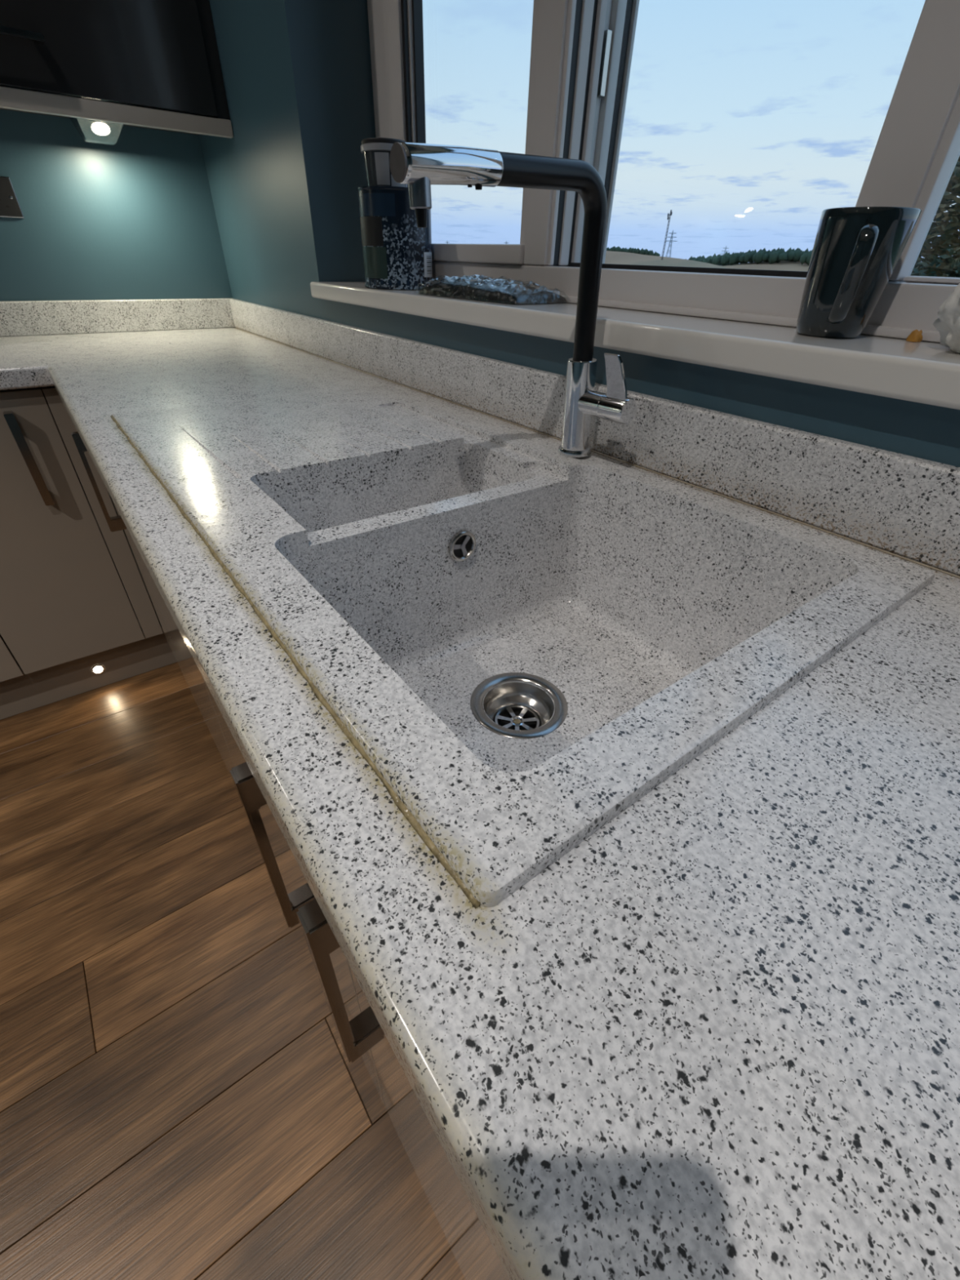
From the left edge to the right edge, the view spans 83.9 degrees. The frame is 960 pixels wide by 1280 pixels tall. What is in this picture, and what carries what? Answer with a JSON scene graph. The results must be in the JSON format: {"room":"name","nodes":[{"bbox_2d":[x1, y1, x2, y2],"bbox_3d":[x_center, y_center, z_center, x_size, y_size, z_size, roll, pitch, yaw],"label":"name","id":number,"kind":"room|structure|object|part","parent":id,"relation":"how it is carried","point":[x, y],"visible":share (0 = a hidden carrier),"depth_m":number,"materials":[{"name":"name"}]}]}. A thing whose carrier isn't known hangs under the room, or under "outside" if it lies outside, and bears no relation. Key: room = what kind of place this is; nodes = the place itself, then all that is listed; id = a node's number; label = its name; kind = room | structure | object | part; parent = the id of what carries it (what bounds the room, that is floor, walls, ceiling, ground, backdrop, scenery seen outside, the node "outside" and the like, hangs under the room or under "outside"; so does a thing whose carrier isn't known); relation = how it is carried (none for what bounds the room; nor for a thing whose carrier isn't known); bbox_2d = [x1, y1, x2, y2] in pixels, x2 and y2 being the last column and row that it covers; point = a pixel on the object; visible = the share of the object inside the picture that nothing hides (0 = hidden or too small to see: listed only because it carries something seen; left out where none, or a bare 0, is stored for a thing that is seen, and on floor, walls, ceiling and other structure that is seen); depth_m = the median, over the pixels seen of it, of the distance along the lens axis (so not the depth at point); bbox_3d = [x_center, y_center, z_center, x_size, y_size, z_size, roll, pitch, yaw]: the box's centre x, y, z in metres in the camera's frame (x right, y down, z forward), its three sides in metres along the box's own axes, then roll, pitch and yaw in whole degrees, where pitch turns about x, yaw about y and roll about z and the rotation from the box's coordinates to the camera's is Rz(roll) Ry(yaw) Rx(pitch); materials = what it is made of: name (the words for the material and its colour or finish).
{"room":"kitchen","nodes":[
{"label":"kitchen","id":0,"kind":"room"},
{"bbox_2d":[0,109,232,594],"bbox_3d":[-1.965,-0.910,1.046,3.300,2.640,0.100,-23,42,-30],"label":"wall","id":1,"kind":"structure","parent":0,"point":[133,218],"depth_m":1.55,"materials":[{"name":"teal paint"}]},
{"bbox_2d":[0,176,24,217],"bbox_3d":[-1.299,-1.161,1.394,0.146,0.086,0.012,-23,42,-30],"label":"wall socket","id":2,"kind":"object","parent":1,"relation":"attached to","point":[10,206],"visible":1,"depth_m":1.42,"materials":[{"name":"silver metal"}]},
{"bbox_2d":[0,0,233,137],"bbox_3d":[-1.093,-1.536,1.042,0.930,0.750,0.350,-23,42,-30],"label":"upper cabinet","id":3,"kind":"object","parent":1,"relation":"attached to","point":[155,64],"visible":1,"depth_m":1.22,"materials":[{"name":"black metal"}]},
{"bbox_3d":[-1.010,-1.246,1.087,0.200,0.012,0.030,-23,42,-30],"label":"handle","id":4,"kind":"part","parent":3,"relation":"part of","materials":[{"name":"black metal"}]},
{"bbox_2d":[68,116,123,145],"bbox_3d":[-0.976,-1.313,1.366,0.110,0.052,0.124,-23,42,-30],"label":"light","id":5,"kind":"object","parent":3,"relation":"attached to","point":[91,131],"visible":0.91,"depth_m":1.36,"materials":[{"name":"metal"}]},
{"bbox_2d":[0,595,465,1279],"bbox_3d":[-0.920,0.975,0.631,3.300,0.120,3.946,-23,42,-30],"label":"floor","id":6,"kind":"structure","parent":0,"point":[182,1098],"depth_m":0.92,"materials":[{"name":"brown wood"}]},
{"bbox_2d":[0,634,23,681],"bbox_3d":[-1.635,-0.202,1.275,0.598,0.710,0.532,-23,42,-30],"label":"base cabinet","id":7,"kind":"object","parent":6,"relation":"on","point":[10,668],"visible":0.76,"depth_m":1.45,"materials":[{"name":"brown wood"}]},
{"bbox_2d":[0,386,163,674],"bbox_3d":[-1.254,-0.361,1.513,0.352,0.710,0.532,-23,42,-30],"label":"base cabinet","id":8,"kind":"object","parent":6,"relation":"on","point":[72,587],"visible":0.88,"depth_m":1.39,"materials":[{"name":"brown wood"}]},
{"bbox_3d":[-1.060,-0.423,1.257,0.018,0.212,0.032,-23,42,-30],"label":"handle","id":9,"kind":"part","parent":8,"relation":"part of","materials":[{"name":"black metal"}]},
{"bbox_3d":[-0.999,-0.302,1.446,0.049,0.703,0.018,-23,42,-30],"label":"filler panel","id":10,"kind":"part","parent":8,"relation":"part of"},
{"bbox_2d":[0,624,177,719],"bbox_3d":[-1.925,0.392,1.170,2.320,0.145,0.020,-23,42,-30],"label":"plinth","id":11,"kind":"object","parent":6,"relation":"on","point":[32,691],"visible":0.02,"depth_m":1.61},
{"bbox_2d":[91,664,104,674],"bbox_3d":[-1.168,0.090,1.633,0.034,0.034,0.003,-23,42,-30],"label":"light","id":12,"kind":"object","parent":11,"relation":"in","point":[97,668],"visible":1,"depth_m":1.63,"materials":[{"name":"metal"}]},
{"bbox_2d":[71,431,188,685],"bbox_3d":[-0.691,-0.310,1.467,0.532,0.710,0.314,-23,42,-30],"label":"base cabinet","id":13,"kind":"object","parent":6,"relation":"on","point":[115,523],"visible":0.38,"depth_m":1.20,"materials":[{"name":"brown wood"}]},
{"bbox_3d":[-0.815,-0.336,1.147,0.032,0.212,0.018,-23,42,-30],"label":"handle","id":14,"kind":"part","parent":13,"relation":"part of","materials":[{"name":"black metal"}]},
{"bbox_3d":[-0.950,-0.297,1.442,0.018,0.703,0.048,-23,42,-30],"label":"filler panel","id":15,"kind":"part","parent":13,"relation":"part of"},
{"bbox_3d":[-0.856,-0.221,1.341,0.019,0.703,0.262,-23,42,-30],"label":"door","id":16,"kind":"part","parent":13,"relation":"part of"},
{"bbox_2d":[131,537,235,785],"bbox_3d":[-0.404,-0.095,1.182,0.500,0.710,0.598,-23,42,-30],"label":"base cabinet","id":17,"kind":"object","parent":6,"relation":"on","point":[194,679],"visible":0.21,"depth_m":1.08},
{"bbox_2d":[203,679,536,1279],"bbox_3d":[0.063,0.294,0.662,0.532,0.710,0.998,-23,42,-30],"label":"base cabinet","id":18,"kind":"object","parent":6,"relation":"on","point":[359,1032],"visible":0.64,"depth_m":0.47,"materials":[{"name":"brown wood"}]},
{"bbox_3d":[-0.171,0.180,0.459,0.032,0.212,0.018,-23,42,-30],"label":"handle","id":19,"kind":"part","parent":18,"relation":"part of","materials":[{"name":"black metal"}]},
{"bbox_3d":[-0.266,0.251,0.712,0.019,0.703,0.497,-23,42,-30],"label":"door","id":20,"kind":"part","parent":18,"relation":"part of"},
{"bbox_3d":[-0.093,0.242,0.376,0.032,0.212,0.018,-23,42,-30],"label":"handle","id":21,"kind":"part","parent":18,"relation":"part of","materials":[{"name":"black metal"}]},
{"bbox_3d":[0.033,0.491,0.391,0.019,0.703,0.497,-23,42,-30],"label":"door","id":22,"kind":"part","parent":18,"relation":"part of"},
{"bbox_2d":[199,0,959,467],"bbox_3d":[0.357,-0.480,0.638,0.280,2.540,3.620,-23,42,-30],"label":"wall","id":23,"kind":"structure","parent":0,"point":[297,77],"depth_m":1.15,"materials":[{"name":"teal paint"}]},
{"bbox_2d":[310,281,959,409],"bbox_3d":[0.256,-0.431,0.744,0.239,0.032,1.909,-23,42,-30],"label":"windowsill","id":24,"kind":"structure","parent":23,"relation":"attached to","point":[926,372],"depth_m":0.59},
{"bbox_2d":[356,186,432,289],"bbox_3d":[-0.171,-0.823,1.101,0.145,0.162,0.145,-23,42,-30],"label":"glass jar","id":25,"kind":"object","parent":24,"relation":"on","point":[397,253],"visible":0.81,"depth_m":1.06,"materials":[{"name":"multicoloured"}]},
{"bbox_3d":[-0.220,-0.809,1.058,0.012,0.046,0.078,-27,45,-34],"label":"printed panel","id":26,"kind":"part","parent":25,"relation":"part of","materials":[{"name":"black"}]},
{"bbox_3d":[-0.219,-0.767,1.086,0.013,0.052,0.082,-29,46,-35],"label":"printed panel","id":27,"kind":"part","parent":25,"relation":"part of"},
{"bbox_3d":[-0.207,-0.839,1.030,0.099,0.034,0.020,25,42,28],"label":"printed panel","id":28,"kind":"part","parent":25,"relation":"part of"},
{"bbox_2d":[360,137,407,186],"bbox_3d":[-0.182,-0.921,1.037,0.094,0.070,0.094,-23,42,-30],"label":"plastic tub","id":29,"kind":"object","parent":25,"relation":"on","point":[375,151],"visible":0.53,"depth_m":1.00,"materials":[{"name":"black plastic"}]},
{"bbox_3d":[-0.181,-0.946,1.019,0.090,0.008,0.090,-23,42,-30],"label":"lid","id":30,"kind":"part","parent":29,"relation":"part of","materials":[{"name":"black rubber"}]},
{"bbox_3d":[-0.169,-0.745,1.112,0.142,0.009,0.069,-3,36,-7],"label":"printed panel","id":31,"kind":"part","parent":25,"relation":"part of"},
{"bbox_3d":[-0.103,-0.838,1.072,0.004,0.085,0.044,9,36,10],"label":"printed panel","id":32,"kind":"part","parent":25,"relation":"part of","materials":[{"name":"glass"}]},
{"bbox_2d":[417,274,567,304],"bbox_3d":[0.016,-0.622,0.939,0.132,0.034,0.277,-26,44,-33],"label":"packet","id":33,"kind":"object","parent":24,"relation":"on","point":[491,291],"visible":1,"depth_m":0.89,"materials":[{"name":"multicoloured plastic"}]},
{"bbox_2d":[795,206,921,338],"bbox_3d":[0.375,-0.376,0.552,0.106,0.108,0.085,-23,42,-30],"label":"mug","id":34,"kind":"object","parent":24,"relation":"on","point":[856,251],"visible":1,"depth_m":0.53,"materials":[{"name":"black ceramic"}]},
{"bbox_3d":[0.361,-0.352,0.518,0.016,0.082,0.036,16,38,19],"label":"handle","id":35,"kind":"part","parent":34,"relation":"part of","materials":[{"name":"black ceramic"}]},
{"bbox_2d":[906,329,922,342],"bbox_3d":[0.455,-0.318,0.557,0.010,0.011,0.014,-23,42,-30],"label":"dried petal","id":36,"kind":"object","parent":24,"relation":"on","point":[915,335],"visible":1,"depth_m":0.56,"materials":[{"name":"orange plant"}]},
{"bbox_2d":[933,283,959,353],"bbox_3d":[0.480,-0.286,0.446,0.104,0.091,0.156,-23,42,-30],"label":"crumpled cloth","id":37,"kind":"object","parent":24,"relation":"on","point":[948,323],"visible":1,"depth_m":0.48,"materials":[{"name":"white fabric"}]},
{"bbox_2d":[367,0,959,342],"bbox_3d":[0.343,-0.903,0.506,0.137,1.014,1.849,-23,42,-30],"label":"window","id":38,"kind":"structure","parent":23,"relation":"in","point":[581,51],"depth_m":0.79,"materials":[{"name":"white plastic"}]},
{"bbox_3d":[-0.028,-0.788,1.087,0.042,0.030,0.387,-23,42,-30],"label":"sash rail","id":39,"kind":"part","parent":38,"relation":"part of","materials":[{"name":"white plastic"}]},
{"bbox_3d":[0.311,-0.504,0.775,0.070,0.050,1.849,-23,42,-30],"label":"frame","id":40,"kind":"part","parent":38,"relation":"part of","materials":[{"name":"white plastic"}]},
{"label":"outside","id":41,"kind":"structure","parent":0,"visible":0},
{"bbox_2d":[604,250,808,271],"bbox_3d":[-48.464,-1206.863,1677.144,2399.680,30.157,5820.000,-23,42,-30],"label":"ground","id":42,"kind":"structure","parent":41,"point":[611,257],"depth_m":371.19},
{"bbox_2d":[661,209,672,260],"bbox_3d":[118.517,-257.806,340.301,1.213,25.432,3.000,-23,42,-30],"label":"radio mast","id":43,"kind":"object","parent":42,"relation":"on","point":[671,212],"visible":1,"depth_m":338.88,"materials":[{"name":"grey metal"}]},
{"bbox_2d":[665,230,677,257],"bbox_3d":[340.799,-705.980,956.939,22.133,46.143,9.357,20,39,23],"label":"pylon","id":44,"kind":"object","parent":42,"relation":"on","point":[673,233],"visible":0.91,"depth_m":954.95,"materials":[{"name":"metal"}]},
{"bbox_2d":[606,246,958,275],"bbox_3d":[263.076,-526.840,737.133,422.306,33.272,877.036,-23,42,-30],"label":"woodland","id":45,"kind":"object","parent":42,"relation":"on","point":[773,256],"visible":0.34,"depth_m":480.24,"materials":[{"name":"green plant"}]},
{"bbox_2d":[910,155,959,277],"bbox_3d":[6.105,-4.142,5.098,3.795,4.052,3.746,-12,38,-18],"label":"tree","id":46,"kind":"object","parent":42,"relation":"on","point":[947,224],"visible":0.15,"depth_m":5.31,"materials":[{"name":"green plant"}]},
{"bbox_3d":[0.663,0.774,0.022,0.532,0.710,0.998,-23,42,-30],"label":"base cabinet","id":47,"kind":"object","parent":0,"visible":0},
{"bbox_2d":[0,327,959,1279],"bbox_3d":[-0.925,0.253,0.026,2.870,0.042,3.570,-23,42,-30],"label":"countertop","id":48,"kind":"structure","parent":47,"relation":"on","point":[717,1037],"depth_m":0.21,"materials":[{"name":"stone"}]},
{"bbox_2d":[0,297,235,336],"bbox_3d":[-1.988,-0.650,1.126,2.870,0.085,0.019,-23,42,-30],"label":"backsplash","id":49,"kind":"structure","parent":48,"relation":"on","point":[35,317],"depth_m":1.65,"materials":[{"name":"stone"}]},
{"bbox_2d":[389,142,636,457],"bbox_3d":[0.059,-0.322,0.565,0.275,0.296,0.104,-23,43,-30],"label":"tap","id":50,"kind":"object","parent":48,"relation":"on","point":[419,166],"visible":1,"depth_m":0.55,"materials":[{"name":"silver metal"}]},
{"bbox_3d":[0.158,-0.305,0.622,0.015,0.050,0.032,-24,42,-29],"label":"lever","id":51,"kind":"part","parent":50,"relation":"part of","materials":[{"name":"silver metal"}]},
{"bbox_3d":[0.166,-0.280,0.647,0.029,0.029,0.037,-24,42,-29],"label":"lever knob","id":52,"kind":"part","parent":50,"relation":"part of","materials":[{"name":"silver metal"}]},
{"bbox_2d":[110,385,934,908],"bbox_3d":[-0.101,-0.115,0.734,0.504,0.249,0.998,-23,42,-30],"label":"sink","id":53,"kind":"object","parent":48,"relation":"in","point":[434,574],"visible":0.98,"depth_m":0.60,"materials":[{"name":"stone"}]},
{"bbox_2d":[229,298,959,578],"bbox_3d":[0.222,-0.268,0.694,0.021,0.085,3.550,-23,42,-30],"label":"backsplash","id":54,"kind":"structure","parent":48,"relation":"on","point":[903,506],"depth_m":0.63,"materials":[{"name":"stone"}]}
]}

